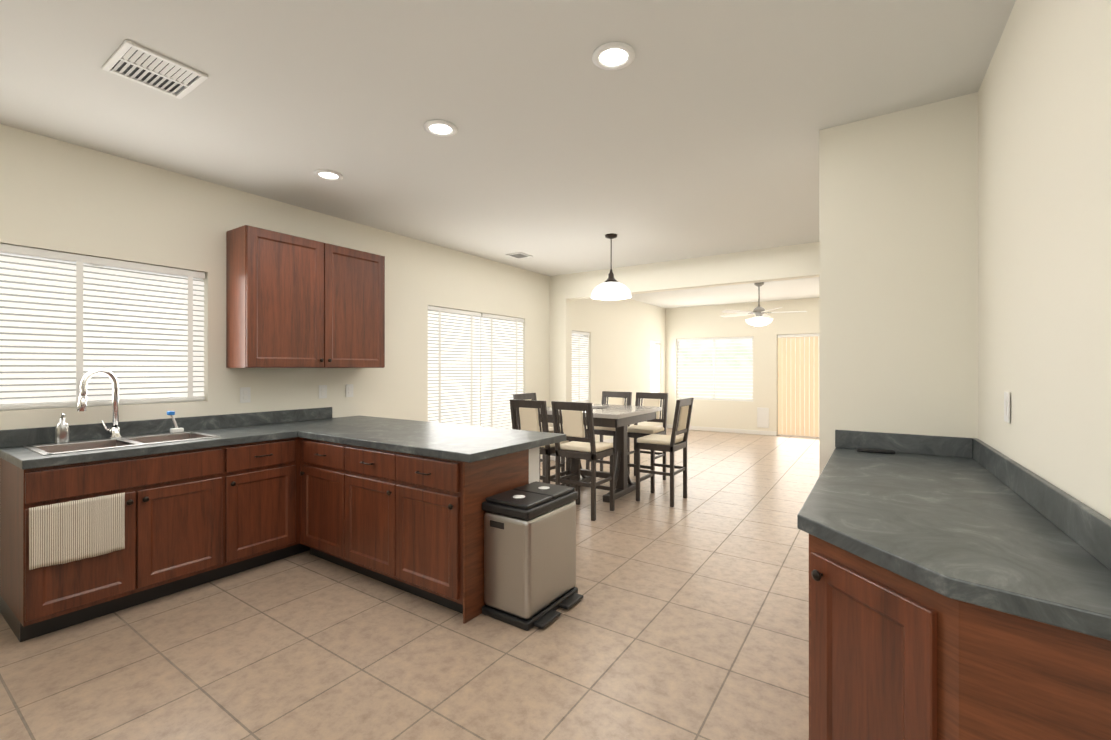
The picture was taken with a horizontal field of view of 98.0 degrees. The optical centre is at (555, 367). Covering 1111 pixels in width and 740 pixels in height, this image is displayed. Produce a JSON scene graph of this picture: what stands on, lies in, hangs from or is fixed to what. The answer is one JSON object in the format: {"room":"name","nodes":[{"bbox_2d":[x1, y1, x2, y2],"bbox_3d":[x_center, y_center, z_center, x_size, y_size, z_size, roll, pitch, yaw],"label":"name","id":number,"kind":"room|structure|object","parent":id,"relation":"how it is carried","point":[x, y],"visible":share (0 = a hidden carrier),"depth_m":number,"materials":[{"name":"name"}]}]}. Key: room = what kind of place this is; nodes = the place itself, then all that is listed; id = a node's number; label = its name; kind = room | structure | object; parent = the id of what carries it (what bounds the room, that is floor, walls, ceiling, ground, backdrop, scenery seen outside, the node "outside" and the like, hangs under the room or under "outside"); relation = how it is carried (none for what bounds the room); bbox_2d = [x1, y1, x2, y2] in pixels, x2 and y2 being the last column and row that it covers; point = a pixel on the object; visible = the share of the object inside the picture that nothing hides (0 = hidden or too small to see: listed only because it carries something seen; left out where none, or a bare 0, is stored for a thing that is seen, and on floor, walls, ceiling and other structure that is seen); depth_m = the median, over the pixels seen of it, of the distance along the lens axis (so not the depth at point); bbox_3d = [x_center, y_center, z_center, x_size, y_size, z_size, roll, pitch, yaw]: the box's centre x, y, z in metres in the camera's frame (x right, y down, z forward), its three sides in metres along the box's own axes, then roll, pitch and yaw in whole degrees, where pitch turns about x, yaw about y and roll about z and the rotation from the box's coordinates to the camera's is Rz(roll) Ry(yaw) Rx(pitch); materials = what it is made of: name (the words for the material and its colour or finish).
{"room":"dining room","nodes":[
{"label":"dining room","id":0,"kind":"room"},
{"bbox_2d":[0,124,664,456],"bbox_3d":[-0.726,0.003,6.407,0.150,2.740,11.740,0,0,34],"label":"wall","id":1,"kind":"structure","parent":0,"point":[59,196],"depth_m":3.87,"materials":[{"name":"white paint"}]},
{"bbox_2d":[0,243,204,410],"bbox_3d":[-2.936,-0.230,3.096,0.106,0.950,1.180,0,0,34],"label":"window blinds","id":2,"kind":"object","parent":1,"relation":"in","point":[66,327],"depth_m":3.07,"materials":[{"name":"white plastic"}]},
{"bbox_2d":[0,407,331,448],"bbox_3d":[-2.561,0.400,3.519,0.021,0.100,1.980,0,0,34],"label":"backsplash","id":3,"kind":"structure","parent":1,"relation":"attached to","point":[8,438],"depth_m":3.30,"materials":[{"name":"grey stone"}]},
{"bbox_2d":[240,387,250,402],"bbox_3d":[-2.409,0.210,3.754,0.009,0.118,0.075,0,0,34],"label":"electrical outlet","id":4,"kind":"object","parent":1,"relation":"attached to","point":[245,394],"visible":1,"depth_m":3.75,"materials":[{"name":"white plastic"}]},
{"bbox_2d":[226,225,384,367],"bbox_3d":[-2.024,-0.515,4.045,0.326,1.028,1.170,0,0,34],"label":"upper cabinet","id":5,"kind":"object","parent":1,"relation":"attached to","point":[292,301],"depth_m":3.80,"materials":[{"name":"brown wood"}]},
{"bbox_2d":[319,385,326,398],"bbox_3d":[-2.058,0.211,4.277,0.009,0.118,0.075,0,0,34],"label":"electrical outlet","id":6,"kind":"object","parent":1,"relation":"attached to","point":[322,391],"visible":1,"depth_m":4.27,"materials":[{"name":"white plastic"}]},
{"bbox_2d":[346,384,352,396],"bbox_3d":[-1.913,0.211,4.493,0.009,0.118,0.075,0,0,34],"label":"electrical outlet","id":7,"kind":"object","parent":1,"relation":"attached to","point":[349,390],"visible":1,"depth_m":4.49,"materials":[{"name":"white plastic"}]},
{"bbox_2d":[428,306,523,428],"bbox_3d":[-0.958,0.343,6.038,0.106,2.060,1.750,0,0,34],"label":"window blinds","id":8,"kind":"structure","parent":1,"relation":"in","point":[454,381],"depth_m":5.88,"materials":[{"name":"white plastic"}]},
{"bbox_2d":[572,331,589,402],"bbox_3d":[0.372,-0.005,8.018,0.106,1.200,0.640,0,0,34],"label":"window","id":9,"kind":"structure","parent":1,"relation":"in","point":[580,368],"depth_m":8.03,"materials":[{"name":"white plastic"}]},
{"bbox_2d":[599,425,662,442],"bbox_3d":[1.268,1.334,9.227,0.012,0.085,4.530,0,0,34],"label":"baseboard","id":10,"kind":"structure","parent":1,"relation":"attached to","point":[610,440],"depth_m":8.82,"materials":[{"name":"white paint"}]},
{"bbox_2d":[650,340,660,392],"bbox_3d":[2.163,-0.002,10.682,0.106,1.200,0.640,0,0,34],"label":"window","id":11,"kind":"structure","parent":1,"relation":"in","point":[654,368],"depth_m":10.64,"materials":[{"name":"white plastic"}]},
{"bbox_2d":[0,428,818,739],"bbox_3d":[1.288,1.402,5.051,5.305,0.060,12.040,0,0,34],"label":"floor","id":12,"kind":"structure","parent":0,"point":[686,618],"depth_m":2.36,"materials":[{"name":"tile"}]},
{"bbox_2d":[0,445,227,641],"bbox_3d":[-2.612,0.932,2.894,0.633,0.875,0.867,0,0,34],"label":"base cabinet","id":13,"kind":"object","parent":12,"relation":"on","point":[176,504],"depth_m":2.68,"materials":[{"name":"brown wood"}]},
{"bbox_2d":[29,492,124,569],"bbox_3d":[-2.468,0.840,2.506,0.018,0.312,0.362,0,0,34],"label":"towel","id":14,"kind":"object","parent":13,"relation":"hanging from","point":[66,532],"visible":0.98,"depth_m":2.49,"materials":[{"name":"beige fabric"}]},
{"bbox_2d":[0,425,295,468],"bbox_3d":[-2.478,0.472,3.080,0.648,0.045,1.345,0,0,34],"label":"countertop","id":15,"kind":"structure","parent":13,"relation":"on","point":[239,434],"depth_m":2.77,"materials":[{"name":"grey stone"}]},
{"bbox_2d":[55,413,68,443],"bbox_3d":[-2.892,0.354,2.838,0.086,0.176,0.060,0,0,34],"label":"soap pump","id":16,"kind":"object","parent":15,"relation":"on","point":[62,432],"visible":1,"depth_m":2.83,"materials":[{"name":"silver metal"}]},
{"bbox_2d":[77,369,121,438],"bbox_3d":[-2.797,0.223,2.963,0.172,0.439,0.224,0,0,34],"label":"faucet","id":17,"kind":"object","parent":15,"relation":"on","point":[114,430],"visible":1,"depth_m":3.02,"materials":[{"name":"silver metal"}]},
{"bbox_2d":[20,429,219,456],"bbox_3d":[-2.602,0.543,2.943,0.495,0.200,0.804,0,0,34],"label":"sink","id":18,"kind":"object","parent":15,"relation":"in","point":[188,434],"depth_m":2.95,"materials":[{"name":"silver metal"}]},
{"bbox_2d":[167,411,183,432],"bbox_3d":[-2.590,0.367,3.293,0.070,0.151,0.097,0,0,34],"label":"dish brush","id":19,"kind":"object","parent":15,"relation":"on","point":[176,429],"visible":1,"depth_m":3.29,"materials":[{"name":"white plastic"}]},
{"bbox_2d":[228,437,295,575],"bbox_3d":[-2.243,0.932,3.442,0.633,0.875,0.454,0,0,34],"label":"base cabinet","id":20,"kind":"object","parent":12,"relation":"on","point":[261,474],"depth_m":3.27,"materials":[{"name":"brown wood"}]},
{"bbox_2d":[296,437,343,566],"bbox_3d":[-1.457,0.933,3.565,0.576,0.875,0.590,0,0,34],"label":"base cabinet","id":21,"kind":"object","parent":12,"relation":"on","point":[319,464],"depth_m":3.33,"materials":[{"name":"brown wood"}]},
{"bbox_2d":[344,445,395,586],"bbox_3d":[-1.003,0.932,3.260,0.517,0.875,0.590,0,0,34],"label":"base cabinet","id":22,"kind":"object","parent":12,"relation":"on","point":[369,474],"depth_m":3.02,"materials":[{"name":"brown wood"}]},
{"bbox_2d":[396,449,531,623],"bbox_3d":[-0.561,0.932,2.963,0.548,0.875,0.590,0,0,34],"label":"base cabinet","id":23,"kind":"object","parent":12,"relation":"on","point":[396,503],"depth_m":2.70,"materials":[{"name":"brown wood"}]},
{"bbox_2d":[272,417,565,464],"bbox_3d":[-1.150,0.473,3.549,2.328,0.045,0.935,0,0,34],"label":"countertop","id":24,"kind":"structure","parent":23,"relation":"on","point":[466,443],"depth_m":3.17,"materials":[{"name":"grey stone"}]},
{"bbox_2d":[482,481,582,630],"bbox_3d":[-0.112,1.044,2.787,0.389,0.650,0.508,0,0,34],"label":"trash can","id":25,"kind":"object","parent":12,"relation":"on","point":[529,556],"visible":1,"depth_m":2.63,"materials":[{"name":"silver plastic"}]},
{"bbox_2d":[513,393,564,482],"bbox_3d":[-0.197,0.843,5.785,0.470,1.060,0.420,0,0,34],"label":"dining chair","id":26,"kind":"object","parent":12,"relation":"on","point":[528,396],"visible":0.23,"depth_m":5.79,"materials":[{"name":"brown wood"}]},
{"bbox_2d":[510,399,570,486],"bbox_3d":[-0.151,0.842,4.851,0.420,1.060,0.470,0,0,34],"label":"dining chair","id":27,"kind":"object","parent":12,"relation":"on","point":[528,411],"visible":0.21,"depth_m":4.66,"materials":[{"name":"brown wood"}]},
{"bbox_2d":[551,401,614,520],"bbox_3d":[0.264,0.841,4.572,0.420,1.060,0.470,0,0,34],"label":"dining chair","id":28,"kind":"object","parent":12,"relation":"on","point":[579,446],"visible":0.98,"depth_m":4.44,"materials":[{"name":"brown wood"}]},
{"bbox_2d":[537,404,661,502],"bbox_3d":[0.464,0.909,5.389,1.080,0.925,1.120,0,0,34],"label":"dining table","id":29,"kind":"object","parent":12,"relation":"on","point":[619,418],"visible":0.56,"depth_m":5.17,"materials":[{"name":"grey wood"}]},
{"bbox_2d":[592,406,609,408],"bbox_3d":[0.392,0.443,5.498,0.400,0.006,0.280,0,0,22],"label":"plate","id":30,"kind":"object","parent":29,"relation":"on","point":[601,407],"visible":0.46,"depth_m":5.46,"materials":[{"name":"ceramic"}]},
{"bbox_2d":[586,391,631,474],"bbox_3d":[0.689,0.843,6.189,0.420,1.060,0.470,0,0,34],"label":"dining chair","id":31,"kind":"object","parent":12,"relation":"on","point":[616,398],"visible":0.31,"depth_m":6.24,"materials":[{"name":"brown wood"}]},
{"bbox_2d":[627,392,667,479],"bbox_3d":[1.095,0.843,5.916,0.420,1.060,0.470,0,0,34],"label":"dining chair","id":32,"kind":"object","parent":12,"relation":"on","point":[635,431],"visible":0.46,"depth_m":5.96,"materials":[{"name":"brown wood"}]},
{"bbox_2d":[636,398,693,506],"bbox_3d":[1.138,0.842,5.020,0.470,1.060,0.420,0,0,34],"label":"dining chair","id":33,"kind":"object","parent":12,"relation":"on","point":[672,443],"visible":1,"depth_m":4.94,"materials":[{"name":"brown wood"}]},
{"bbox_2d":[797,430,1110,739],"bbox_3d":[1.330,0.858,1.766,0.660,1.020,1.901,0,0,34],"label":"base cabinet","id":34,"kind":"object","parent":12,"relation":"on","point":[959,588],"depth_m":1.19,"materials":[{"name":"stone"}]},
{"bbox_2d":[856,448,894,453],"bbox_3d":[1.696,0.440,2.561,0.170,0.016,0.040,0,0,26],"label":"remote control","id":35,"kind":"object","parent":34,"relation":"on","point":[875,450],"visible":1,"depth_m":2.55,"materials":[{"name":"black plastic"}]},
{"bbox_2d":[0,0,1015,308],"bbox_3d":[1.288,-1.398,5.054,5.305,0.060,12.040,0,0,34],"label":"ceiling","id":36,"kind":"structure","parent":0,"point":[692,128],"depth_m":2.51,"materials":[{"name":"white paint"}]},
{"bbox_2d":[102,40,207,98],"bbox_3d":[-1.846,-1.365,2.233,0.330,0.012,0.300,0,0,34],"label":"ceiling vent","id":37,"kind":"object","parent":36,"relation":"in","point":[129,60],"visible":0.98,"depth_m":2.22,"materials":[{"name":"white plastic"}]},
{"bbox_2d":[314,169,342,179],"bbox_3d":[-1.607,-1.363,3.421,0.190,0.011,0.190,0,0,34],"label":"recessed light","id":38,"kind":"object","parent":36,"relation":"in","point":[326,174],"visible":1,"depth_m":3.41,"materials":[{"name":"white glass"}]},
{"bbox_2d":[424,120,457,136],"bbox_3d":[-0.655,-1.364,2.758,0.190,0.011,0.190,0,0,34],"label":"recessed light","id":39,"kind":"object","parent":36,"relation":"in","point":[442,128],"visible":1,"depth_m":2.75,"materials":[{"name":"white glass"}]},
{"bbox_2d":[506,252,532,258],"bbox_3d":[-0.439,-1.361,5.859,0.220,0.012,0.250,0,0,34],"label":"ceiling vent","id":40,"kind":"object","parent":36,"relation":"in","point":[519,255],"visible":1,"depth_m":5.85,"materials":[{"name":"white plastic"}]},
{"bbox_2d":[591,233,631,299],"bbox_3d":[0.573,-1.047,4.980,0.424,0.641,0.424,0,0,34],"label":"pendant light","id":41,"kind":"object","parent":36,"relation":"hanging from","point":[610,288],"visible":1,"depth_m":4.90,"materials":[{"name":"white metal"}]},
{"bbox_2d":[592,42,634,69],"bbox_3d":[0.255,-1.365,2.122,0.190,0.011,0.190,0,0,34],"label":"recessed light","id":42,"kind":"object","parent":36,"relation":"in","point":[613,55],"visible":1,"depth_m":2.12,"materials":[{"name":"white glass"}]},
{"bbox_2d":[721,282,806,325],"bbox_3d":[3.292,-1.017,7.784,1.321,0.694,1.272,0,0,34],"label":"ceiling fan","id":43,"kind":"object","parent":36,"relation":"hanging from","point":[758,319],"visible":0.98,"depth_m":7.66,"materials":[{"name":"grey metal"}]},
{"bbox_2d":[550,299,571,427],"bbox_3d":[0.075,0.181,7.205,0.290,2.385,0.160,0,0,34],"label":"wall","id":44,"kind":"structure","parent":0,"point":[560,350],"depth_m":7.13,"materials":[{"name":"white paint"}]},
{"bbox_2d":[550,456,565,461],"bbox_3d":[0.046,1.331,7.121,0.272,0.085,0.015,0,0,34],"label":"baseboard","id":45,"kind":"structure","parent":44,"relation":"attached to","point":[551,457],"depth_m":7.16,"materials":[{"name":"white paint"}]},
{"bbox_2d":[550,242,818,299],"bbox_3d":[1.825,-1.190,6.031,4.505,0.355,0.160,0,0,34],"label":"header beam","id":46,"kind":"structure","parent":0,"point":[798,261],"depth_m":5.94,"materials":[{"name":"white paint"}]},
{"bbox_2d":[665,298,818,434],"bbox_3d":[4.438,0.007,9.918,4.505,2.740,0.150,0,0,34],"label":"wall","id":47,"kind":"structure","parent":0,"point":[696,322],"depth_m":10.18,"materials":[{"name":"white paint"}]},
{"bbox_2d":[677,336,752,401],"bbox_3d":[3.459,0.022,10.562,1.660,1.370,0.103,0,0,34],"label":"window","id":48,"kind":"structure","parent":47,"relation":"in","point":[714,366],"depth_m":10.56,"materials":[{"name":"white plastic"}]},
{"bbox_2d":[666,424,776,435],"bbox_3d":[3.515,1.335,10.439,2.330,0.085,0.012,0,0,34],"label":"baseboard","id":49,"kind":"structure","parent":47,"relation":"attached to","point":[743,431],"depth_m":10.28,"materials":[{"name":"white paint"}]},
{"bbox_2d":[757,407,768,427],"bbox_3d":[4.262,1.022,9.928,0.220,0.410,0.021,0,0,34],"label":"air vent","id":50,"kind":"object","parent":47,"relation":"in","point":[762,417],"visible":1,"depth_m":9.92,"materials":[{"name":"white plastic"}]},
{"bbox_2d":[777,333,818,436],"bbox_3d":[5.303,0.351,9.318,1.890,2.050,0.110,0,0,34],"label":"window","id":51,"kind":"structure","parent":47,"relation":"in","point":[781,386],"depth_m":9.61,"materials":[{"name":"beige fabric"}]},
{"bbox_2d":[819,92,977,475],"bbox_3d":[1.964,-0.001,2.821,0.695,2.740,0.550,0,0,34],"label":"wall","id":52,"kind":"structure","parent":0,"point":[898,271],"depth_m":2.58,"materials":[{"name":"white paint"}]},
{"bbox_2d":[978,0,1110,519],"bbox_3d":[3.241,0.000,3.740,0.400,2.740,11.740,0,0,34],"label":"wall","id":53,"kind":"structure","parent":0,"point":[1044,225],"depth_m":1.48,"materials":[{"name":"white paint"}]},
{"bbox_2d":[1004,392,1009,422],"bbox_3d":[1.770,0.153,1.897,0.009,0.118,0.075,0,0,34],"label":"switch plate","id":54,"kind":"object","parent":53,"relation":"attached to","point":[1006,406],"visible":0.98,"depth_m":1.88,"materials":[{"name":"white plastic"}]},
{"label":"outside","id":55,"kind":"structure","parent":0,"visible":0},
{"bbox_2d":[1,253,582,425],"bbox_3d":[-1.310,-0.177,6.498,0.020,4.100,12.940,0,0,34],"label":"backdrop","id":56,"kind":"structure","parent":55,"point":[194,278],"depth_m":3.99,"materials":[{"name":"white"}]},
{"bbox_2d":[679,336,818,435],"bbox_3d":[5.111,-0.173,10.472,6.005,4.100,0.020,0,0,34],"label":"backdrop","id":57,"kind":"structure","parent":55,"point":[732,347],"depth_m":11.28,"materials":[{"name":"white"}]}
]}

